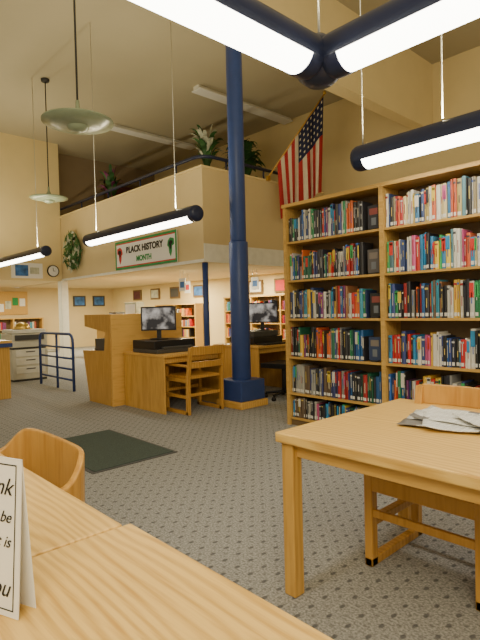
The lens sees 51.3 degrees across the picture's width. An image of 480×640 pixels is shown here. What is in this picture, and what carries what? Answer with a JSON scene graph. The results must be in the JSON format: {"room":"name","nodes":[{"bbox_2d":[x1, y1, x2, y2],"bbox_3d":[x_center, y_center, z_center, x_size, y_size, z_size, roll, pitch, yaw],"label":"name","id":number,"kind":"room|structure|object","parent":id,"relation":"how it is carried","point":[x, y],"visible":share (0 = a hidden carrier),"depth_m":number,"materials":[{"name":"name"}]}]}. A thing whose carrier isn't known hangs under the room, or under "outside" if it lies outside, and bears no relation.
{"room":"library","nodes":[
{"label":"library","id":0,"kind":"room"},
{"bbox_2d":[0,280,57,287],"bbox_3d":[-11.054,-0.993,11.952,12.170,0.120,3.840,-3,2,-43],"label":"ceiling","id":1,"kind":"structure","parent":0,"point":[3,283],"depth_m":15.13,"materials":[{"name":"paint"}]},
{"bbox_2d":[0,132,61,280],"bbox_3d":[-9.735,-2.913,10.443,12.170,3.960,0.150,-3,2,-43],"label":"wall","id":2,"kind":"structure","parent":0,"point":[19,229],"depth_m":13.92,"materials":[{"name":"beige paint"}]},
{"bbox_2d":[11,263,42,278],"bbox_3d":[-5.907,-1.371,13.879,0.850,0.420,0.034,-3,2,-43],"label":"poster","id":3,"kind":"object","parent":2,"relation":"attached to","point":[18,270],"visible":0.95,"depth_m":13.87,"materials":[{"name":"white paper"}]},
{"bbox_2d":[47,265,58,276],"bbox_3d":[-5.365,-1.405,14.359,0.340,0.340,0.050,-3,2,-43],"label":"wall clock","id":4,"kind":"object","parent":2,"relation":"attached to","point":[53,271],"visible":1,"depth_m":14.34,"materials":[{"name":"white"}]},
{"bbox_2d":[58,281,69,356],"bbox_3d":[-5.152,-0.016,14.638,0.200,2.240,0.250,-3,2,-43],"label":"column","id":5,"kind":"structure","parent":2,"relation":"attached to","point":[62,285],"depth_m":14.55,"materials":[{"name":"white paint"}]},
{"bbox_2d":[0,288,113,348],"bbox_3d":[-10.911,0.121,14.811,16.200,2.240,0.150,-3,2,-43],"label":"wall","id":6,"kind":"structure","parent":0,"point":[42,302],"depth_m":18.87,"materials":[{"name":"beige paint"}]},
{"bbox_2d":[0,292,27,314],"bbox_3d":[-8.399,-0.569,16.999,2.300,0.800,0.050,-3,2,-43],"label":"bulletin board","id":7,"kind":"object","parent":6,"relation":"attached to","point":[11,303],"visible":1,"depth_m":17.44,"materials":[{"name":"brown wood"}]},
{"bbox_2d":[73,296,85,305],"bbox_3d":[-6.136,-0.721,19.112,0.500,0.400,0.040,-3,2,-43],"label":"framed picture","id":8,"kind":"object","parent":6,"relation":"attached to","point":[77,300],"visible":1,"depth_m":19.09},
{"bbox_2d":[93,296,104,305],"bbox_3d":[-5.551,-0.747,19.657,0.500,0.400,0.040,-3,2,-43],"label":"framed picture","id":9,"kind":"object","parent":6,"relation":"attached to","point":[97,300],"visible":1,"depth_m":19.65},
{"bbox_2d":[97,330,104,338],"bbox_3d":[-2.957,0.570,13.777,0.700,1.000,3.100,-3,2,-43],"label":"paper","id":10,"kind":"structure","parent":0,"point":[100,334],"depth_m":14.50,"materials":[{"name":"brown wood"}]},
{"bbox_2d":[58,153,154,215],"bbox_3d":[-4.504,-3.503,16.439,3.970,3.300,0.200,-3,2,-43],"label":"wall","id":11,"kind":"structure","parent":0,"point":[77,182],"depth_m":15.90,"materials":[{"name":"beige paint"}]},
{"bbox_2d":[19,164,323,288],"bbox_3d":[-2.928,-2.137,14.893,3.840,1.880,10.590,-3,2,-43],"label":"mezzanine balcony","id":12,"kind":"object","parent":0,"point":[207,239],"visible":0.71,"depth_m":11.04,"materials":[{"name":"paint"}]},
{"bbox_2d":[62,231,82,272],"bbox_3d":[-4.611,-1.902,13.771,0.165,1.214,1.188,-3,2,-43],"label":"wreath","id":13,"kind":"object","parent":12,"relation":"hanging from","point":[69,256],"visible":1,"depth_m":13.72,"materials":[{"name":"green plant"}]},
{"bbox_2d":[98,164,122,197],"bbox_3d":[-3.554,-3.019,13.671,0.689,2.397,0.742,-1,1,9],"label":"potted flowering plant","id":14,"kind":"object","parent":12,"relation":"on","point":[110,180],"visible":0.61,"depth_m":13.53,"materials":[{"name":"green plant"}]},
{"bbox_2d":[115,229,177,270],"bbox_3d":[-2.164,-1.541,11.260,0.029,0.670,2.530,-3,2,-43],"label":"banner","id":15,"kind":"object","parent":12,"relation":"attached to","point":[159,248],"visible":1,"depth_m":11.12,"materials":[{"name":"white paper"}]},
{"bbox_2d":[60,155,277,210],"bbox_3d":[-1.865,-3.214,13.695,3.665,0.273,7.215,-3,2,-43],"label":"handrail","id":16,"kind":"object","parent":12,"relation":"on","point":[225,160],"visible":0.69,"depth_m":11.01,"materials":[{"name":"metal"}]},
{"bbox_2d":[179,270,185,290],"bbox_3d":[-1.353,-0.920,11.693,0.014,0.490,0.240,-3,2,-43],"label":"notice","id":17,"kind":"object","parent":12,"relation":"hanging from","point":[182,283],"visible":0.9,"depth_m":11.68,"materials":[{"name":"white paper"}]},
{"bbox_2d":[185,274,189,292],"bbox_3d":[-1.376,-0.949,13.038,0.014,0.490,0.240,-3,2,-43],"label":"notice","id":18,"kind":"object","parent":12,"relation":"hanging from","point":[187,282],"visible":0.78,"depth_m":13.01,"materials":[{"name":"white paper"}]},
{"bbox_2d":[188,124,223,165],"bbox_3d":[-0.710,-3.054,10.779,0.797,2.455,0.799,-1,1,25],"label":"dracaena","id":19,"kind":"object","parent":12,"relation":"on","point":[206,144],"visible":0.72,"depth_m":10.68,"materials":[{"name":"plant"}]},
{"bbox_2d":[222,141,264,176],"bbox_3d":[0.070,-3.069,11.668,0.959,2.407,1.175,-1,1,13],"label":"potted palm","id":20,"kind":"object","parent":12,"relation":"on","point":[250,158],"visible":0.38,"depth_m":11.47,"materials":[{"name":"plant"}]},
{"bbox_2d":[251,269,258,289],"bbox_3d":[0.353,-0.966,11.914,0.014,0.490,0.240,-3,2,-43],"label":"notice","id":21,"kind":"object","parent":12,"relation":"hanging from","point":[254,280],"visible":0.9,"depth_m":11.92,"materials":[{"name":"white paper"}]},
{"bbox_2d":[266,90,325,218],"bbox_3d":[1.221,-3.569,10.813,1.344,2.762,0.202,-1,1,4],"label":"flag","id":22,"kind":"object","parent":12,"relation":"attached to","point":[299,167],"visible":0.91,"depth_m":10.83,"materials":[{"name":"multicoloured fabric"}]},
{"bbox_2d":[0,346,479,639],"bbox_3d":[-1.928,1.254,6.538,18.000,0.100,24.200,-3,2,-43],"label":"floor","id":23,"kind":"structure","parent":0,"point":[217,500],"depth_m":3.15,"materials":[{"name":"carpet"}]},
{"bbox_2d":[0,340,12,399],"bbox_3d":[-4.309,0.791,7.495,1.520,0.900,0.715,-3,2,-43],"label":"counter","id":24,"kind":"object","parent":23,"relation":"on","point":[5,377],"depth_m":7.70,"materials":[{"name":"brown wood"}]},
{"bbox_2d":[0,317,43,332],"bbox_3d":[-8.220,0.542,16.934,3.060,1.175,0.316,-3,2,-43],"label":"bookcase","id":25,"kind":"object","parent":23,"relation":"on","point":[9,322],"visible":0.21,"depth_m":17.52,"materials":[{"name":"brown wood"}]},
{"bbox_2d":[0,321,35,339],"bbox_3d":[-8.281,0.559,16.855,2.740,0.946,0.210,-3,2,-43],"label":"books","id":26,"kind":"object","parent":25,"relation":"in","point":[32,324],"visible":0.18,"depth_m":17.21,"materials":[{"name":"multicoloured paper"}]},
{"bbox_2d":[1,328,55,381],"bbox_3d":[-4.184,0.680,10.108,1.000,1.000,0.700,-3,2,-43],"label":"photocopier","id":27,"kind":"object","parent":23,"relation":"on","point":[24,353],"visible":0.81,"depth_m":9.74,"materials":[{"name":"white paint"}]},
{"bbox_2d":[13,322,32,329],"bbox_3d":[-4.364,0.114,10.009,0.420,0.145,0.420,-3,2,-43],"label":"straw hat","id":28,"kind":"object","parent":27,"relation":"on","point":[21,325],"visible":0.95,"depth_m":9.90,"materials":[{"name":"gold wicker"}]},
{"bbox_2d":[0,428,84,502],"bbox_3d":[-0.929,0.888,1.935,0.497,0.785,0.725,-3,2,-43],"label":"chair","id":29,"kind":"object","parent":23,"relation":"on","point":[59,461],"visible":0.26,"depth_m":2.12,"materials":[{"name":"brown wood"}]},
{"bbox_2d":[39,332,75,391],"bbox_3d":[-3.240,0.700,8.801,0.048,0.973,1.446,-3,2,-43],"label":"railing","id":30,"kind":"object","parent":23,"relation":"on","point":[56,334],"visible":1,"depth_m":8.74,"materials":[{"name":"blue metal"}]},
{"bbox_2d":[0,453,121,557],"bbox_3d":[-1.334,0.928,1.577,1.175,0.740,1.772,-3,2,-43],"label":"table","id":31,"kind":"object","parent":23,"relation":"on","point":[57,519],"visible":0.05,"depth_m":1.36,"materials":[{"name":"brown wood"}]},
{"bbox_2d":[63,429,177,473],"bbox_3d":[-1.313,1.222,4.774,0.840,0.012,1.280,-3,2,-43],"label":"floor mat","id":32,"kind":"object","parent":23,"relation":"on","point":[105,450],"visible":0.79,"depth_m":4.66,"materials":[{"name":"rubber"}]},
{"bbox_2d":[83,312,176,405],"bbox_3d":[-1.631,0.538,7.586,1.190,1.270,0.829,-3,2,-43],"label":"study carrel","id":33,"kind":"object","parent":23,"relation":"on","point":[97,363],"visible":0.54,"depth_m":7.11,"materials":[{"name":"brown wood"}]},
{"bbox_2d":[95,338,104,350],"bbox_3d":[-1.847,0.351,7.434,0.600,0.178,0.560,-3,2,-43],"label":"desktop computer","id":34,"kind":"object","parent":33,"relation":"on","point":[99,343],"visible":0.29,"depth_m":7.18,"materials":[{"name":"black plastic"}]},
{"bbox_2d":[125,302,143,313],"bbox_3d":[-2.893,-0.206,13.701,0.260,0.550,0.600,-3,2,-43],"label":"display board","id":35,"kind":"object","parent":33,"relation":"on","point":[132,307],"visible":0.52,"depth_m":13.52,"materials":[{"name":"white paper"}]},
{"bbox_2d":[109,312,181,406],"bbox_3d":[-1.328,0.538,7.261,1.190,1.270,0.040,-3,2,-43],"label":"panel","id":36,"kind":"object","parent":23,"relation":"on","point":[124,328],"visible":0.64,"depth_m":6.95,"materials":[{"name":"brown wood"}]},
{"bbox_2d":[0,524,333,639],"bbox_3d":[-0.108,0.927,0.289,1.175,0.740,1.772,-3,2,-43],"label":"table","id":37,"kind":"object","parent":23,"relation":"on","point":[124,582],"visible":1,"depth_m":0.96,"materials":[{"name":"brown wood"}]},
{"bbox_2d":[0,456,35,619],"bbox_3d":[-0.499,0.404,0.975,0.220,0.289,0.042,-1,1,25],"label":"table sign","id":38,"kind":"object","parent":37,"relation":"on","point":[16,569],"visible":1,"depth_m":0.93,"materials":[{"name":"white paper"}]},
{"bbox_2d":[123,351,220,414],"bbox_3d":[-0.924,0.798,6.920,0.980,0.745,0.990,-3,2,-43],"label":"computer desk","id":39,"kind":"object","parent":23,"relation":"on","point":[145,377],"visible":0.6,"depth_m":6.65,"materials":[{"name":"brown wood"}]},
{"bbox_2d":[133,338,197,353],"bbox_3d":[-1.022,0.346,6.863,0.670,0.164,0.600,-3,2,-43],"label":"desktop computer","id":40,"kind":"object","parent":39,"relation":"on","point":[171,345],"visible":0.96,"depth_m":6.64,"materials":[{"name":"black plastic"}]},
{"bbox_2d":[141,306,175,339],"bbox_3d":[-1.127,0.038,6.914,0.449,0.450,0.260,-2,1,-26],"label":"computer monitor","id":41,"kind":"object","parent":40,"relation":"on","point":[159,318],"visible":1,"depth_m":6.88,"materials":[{"name":"black plastic"}]},
{"bbox_2d":[155,303,203,345],"bbox_3d":[-2.040,0.229,16.544,0.316,1.515,2.260,-3,2,-43],"label":"bookcase","id":42,"kind":"object","parent":23,"relation":"on","point":[197,308],"visible":0.34,"depth_m":15.78,"materials":[{"name":"brown wood"}]},
{"bbox_2d":[176,308,194,336],"bbox_3d":[-2.130,0.245,16.618,0.210,1.281,1.906,-3,2,-43],"label":"books","id":43,"kind":"object","parent":42,"relation":"in","point":[184,311],"visible":0.26,"depth_m":16.03,"materials":[{"name":"multicoloured paper"}]},
{"bbox_2d":[165,344,225,415],"bbox_3d":[-0.577,0.747,6.501,0.604,0.850,0.616,-3,2,-43],"label":"armchair","id":44,"kind":"object","parent":23,"relation":"on","point":[184,377],"visible":0.93,"depth_m":6.39,"materials":[{"name":"brown wood"}]},
{"bbox_2d":[202,262,209,345],"bbox_3d":[-0.667,-0.023,9.967,0.240,2.240,0.240,-3,2,-43],"label":"support post","id":45,"kind":"object","parent":23,"relation":"on","point":[206,317],"visible":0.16,"depth_m":9.91,"materials":[{"name":"blue metal"}]},
{"bbox_2d":[216,45,267,409],"bbox_3d":[-0.029,-1.283,6.709,0.500,4.870,0.500,-3,2,-43],"label":"column","id":46,"kind":"structure","parent":23,"relation":"on","point":[242,391],"depth_m":6.61,"materials":[{"name":"blue metal"}]},
{"bbox_2d":[213,343,286,387],"bbox_3d":[0.253,0.746,7.988,0.900,0.745,1.030,-3,2,-43],"label":"computer desk","id":47,"kind":"object","parent":23,"relation":"on","point":[260,354],"visible":0.22,"depth_m":7.84,"materials":[{"name":"brown wood"}]},
{"bbox_2d":[230,330,281,344],"bbox_3d":[0.262,0.271,8.065,0.650,0.199,0.550,-3,2,-43],"label":"desktop computer","id":48,"kind":"object","parent":47,"relation":"on","point":[265,336],"visible":0.7,"depth_m":7.85,"materials":[{"name":"black plastic"}]},
{"bbox_2d":[249,302,277,330],"bbox_3d":[0.359,-0.059,8.133,0.471,0.450,0.260,-2,1,-22],"label":"computer monitor","id":49,"kind":"object","parent":48,"relation":"on","point":[265,312],"visible":0.89,"depth_m":8.10,"materials":[{"name":"black plastic"}]},
{"bbox_2d":[256,342,285,344],"bbox_3d":[0.481,0.361,7.688,0.450,0.024,0.200,-3,2,-43],"label":"keyboard","id":50,"kind":"object","parent":47,"relation":"on","point":[267,343],"visible":0.93,"depth_m":7.59,"materials":[{"name":"black plastic"}]},
{"bbox_2d":[223,294,285,342],"bbox_3d":[1.535,0.156,12.700,0.316,1.655,5.560,-3,2,-43],"label":"bookcase","id":51,"kind":"object","parent":23,"relation":"on","point":[279,326],"visible":0.15,"depth_m":13.63,"materials":[{"name":"brown wood"}]},
{"bbox_2d":[226,300,285,342],"bbox_3d":[1.434,0.173,12.785,0.210,1.420,5.175,-3,2,-43],"label":"books","id":52,"kind":"object","parent":51,"relation":"in","point":[228,316],"visible":0.07,"depth_m":13.72,"materials":[{"name":"multicoloured paper"}]},
{"bbox_2d":[261,360,286,400],"bbox_3d":[0.630,0.627,7.192,0.596,1.000,0.594,-3,2,-43],"label":"office chair","id":53,"kind":"object","parent":23,"relation":"on","point":[277,364],"visible":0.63,"depth_m":7.17,"materials":[{"name":"black plastic"}]},
{"bbox_2d":[275,398,479,597],"bbox_3d":[1.199,0.858,1.969,1.100,0.740,1.850,-3,2,-43],"label":"table","id":54,"kind":"object","parent":23,"relation":"on","point":[369,441],"visible":0.85,"depth_m":2.12,"materials":[{"name":"brown wood"}]},
{"bbox_2d":[397,405,479,432],"bbox_3d":[1.079,0.459,2.275,0.634,0.044,0.449,-1,2,33],"label":"pile","id":55,"kind":"object","parent":54,"relation":"on","point":[434,417],"visible":1,"depth_m":2.32,"materials":[{"name":"white paper"}]},
{"bbox_2d":[281,160,479,425],"bbox_3d":[1.847,-0.058,4.329,0.316,2.435,3.660,-3,2,-43],"label":"bookcase","id":56,"kind":"object","parent":23,"relation":"on","point":[384,326],"visible":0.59,"depth_m":4.76,"materials":[{"name":"brown wood"}]},
{"bbox_2d":[289,176,479,420],"bbox_3d":[1.833,-0.061,4.319,0.211,2.260,3.532,-3,2,-43],"label":"books","id":57,"kind":"object","parent":56,"relation":"in","point":[456,197],"visible":0.8,"depth_m":4.75,"materials":[{"name":"multicoloured paper"}]},
{"bbox_2d":[364,383,479,611],"bbox_3d":[1.035,0.795,2.493,0.616,0.850,0.604,-3,2,-43],"label":"armchair","id":58,"kind":"object","parent":23,"relation":"on","point":[462,396],"visible":0.62,"depth_m":2.48,"materials":[{"name":"brown wood"}]},
{"bbox_2d":[0,0,479,171],"bbox_3d":[-1.720,-5.039,4.688,16.200,0.150,21.200,-3,2,-43],"label":"ceiling","id":59,"kind":"structure","parent":0,"point":[129,54],"depth_m":10.45,"materials":[{"name":"paint"}]},
{"bbox_2d":[0,85,51,266],"bbox_3d":[-5.075,-3.151,11.262,0.216,3.728,3.410,-3,2,-43],"label":"fluorescent light","id":60,"kind":"object","parent":59,"relation":"hanging from","point":[42,251],"visible":1,"depth_m":10.47,"materials":[{"name":"metal"}]},
{"bbox_2d":[29,78,67,203],"bbox_3d":[-4.042,-3.739,10.476,0.760,2.570,0.760,-3,2,-43],"label":"pendant lamp","id":61,"kind":"object","parent":59,"relation":"hanging from","point":[49,198],"visible":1,"depth_m":10.44,"materials":[{"name":"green glass"}]},
{"bbox_2d":[41,0,113,134],"bbox_3d":[-1.805,-3.512,5.441,0.760,2.910,0.760,-3,2,-43],"label":"pendant lamp","id":62,"kind":"object","parent":59,"relation":"hanging from","point":[76,120],"visible":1,"depth_m":5.39,"materials":[{"name":"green glass"}]},
{"bbox_2d":[82,19,203,246],"bbox_3d":[-1.652,-3.149,7.584,0.216,3.738,3.160,-3,2,-43],"label":"fluorescent light","id":63,"kind":"object","parent":59,"relation":"hanging from","point":[194,213],"visible":0.99,"depth_m":7.19,"materials":[{"name":"metal"}]},
{"bbox_2d":[111,124,194,149],"bbox_3d":[-2.377,-5.102,13.981,2.700,0.100,0.300,-3,2,-43],"label":"strip light","id":64,"kind":"object","parent":59,"relation":"attached to","point":[117,128],"depth_m":13.86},
{"bbox_2d":[192,84,292,124],"bbox_3d":[0.151,-5.120,11.962,3.050,0.100,0.300,-3,2,-43],"label":"strip light","id":65,"kind":"object","parent":59,"relation":"attached to","point":[200,90],"depth_m":11.93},
{"bbox_2d":[129,0,479,89],"bbox_3d":[0.245,-3.023,0.039,3.820,3.750,3.730,-3,2,-43],"label":"fluorescent light","id":66,"kind":"object","parent":59,"relation":"hanging from","point":[253,28],"visible":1,"depth_m":2.18,"materials":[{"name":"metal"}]},
{"bbox_2d":[259,0,432,129],"bbox_3d":[-1.996,-4.291,4.874,16.000,1.340,0.250,-3,2,-43],"label":"ceiling beam","id":67,"kind":"structure","parent":59,"relation":"attached to","point":[397,87],"depth_m":8.95,"materials":[{"name":"beige paint"}]},
{"bbox_2d":[350,0,479,171],"bbox_3d":[2.219,-3.147,2.956,0.216,3.728,3.710,-3,2,-43],"label":"fluorescent light","id":68,"kind":"object","parent":59,"relation":"hanging from","point":[463,129],"visible":1,"depth_m":3.83,"materials":[{"name":"metal"}]},
{"bbox_2d":[113,46,479,344],"bbox_3d":[3.189,-2.128,11.303,0.200,6.200,24.200,-3,2,-43],"label":"wall","id":69,"kind":"structure","parent":0,"point":[342,119],"depth_m":11.81,"materials":[{"name":"beige paint"}]},
{"bbox_2d":[133,290,141,300],"bbox_3d":[-3.848,-0.928,18.722,0.050,0.380,0.550,-3,2,-43],"label":"framed picture","id":70,"kind":"object","parent":69,"relation":"attached to","point":[137,294],"visible":1,"depth_m":18.67},
{"bbox_2d":[150,288,159,299],"bbox_3d":[-3.030,-0.929,17.844,0.050,0.380,0.550,-3,2,-43],"label":"framed picture","id":71,"kind":"object","parent":69,"relation":"attached to","point":[155,293],"visible":1,"depth_m":17.78,"materials":[{"name":"white paper"}]},
{"bbox_2d":[170,287,179,297],"bbox_3d":[-2.212,-0.929,16.965,0.050,0.380,0.550,-3,2,-43],"label":"framed picture","id":72,"kind":"object","parent":69,"relation":"attached to","point":[174,291],"visible":0.93,"depth_m":16.93},
{"bbox_2d":[193,285,202,296],"bbox_3d":[-1.327,-0.930,16.014,0.050,0.380,0.550,-3,2,-43],"label":"framed picture","id":73,"kind":"object","parent":69,"relation":"attached to","point":[197,289],"visible":0.82,"depth_m":16.00},
{"bbox_2d":[249,280,262,293],"bbox_3d":[0.445,-0.932,14.111,0.050,0.380,0.550,-3,2,-43],"label":"framed picture","id":74,"kind":"object","parent":69,"relation":"attached to","point":[260,290],"visible":0.71,"depth_m":14.02,"materials":[{"name":"white paper"}]},
{"bbox_2d":[274,278,283,292],"bbox_3d":[1.126,-0.932,13.379,0.050,0.380,0.550,-3,2,-43],"label":"framed picture","id":75,"kind":"object","parent":69,"relation":"attached to","point":[278,282],"visible":0.64,"depth_m":13.44}
]}

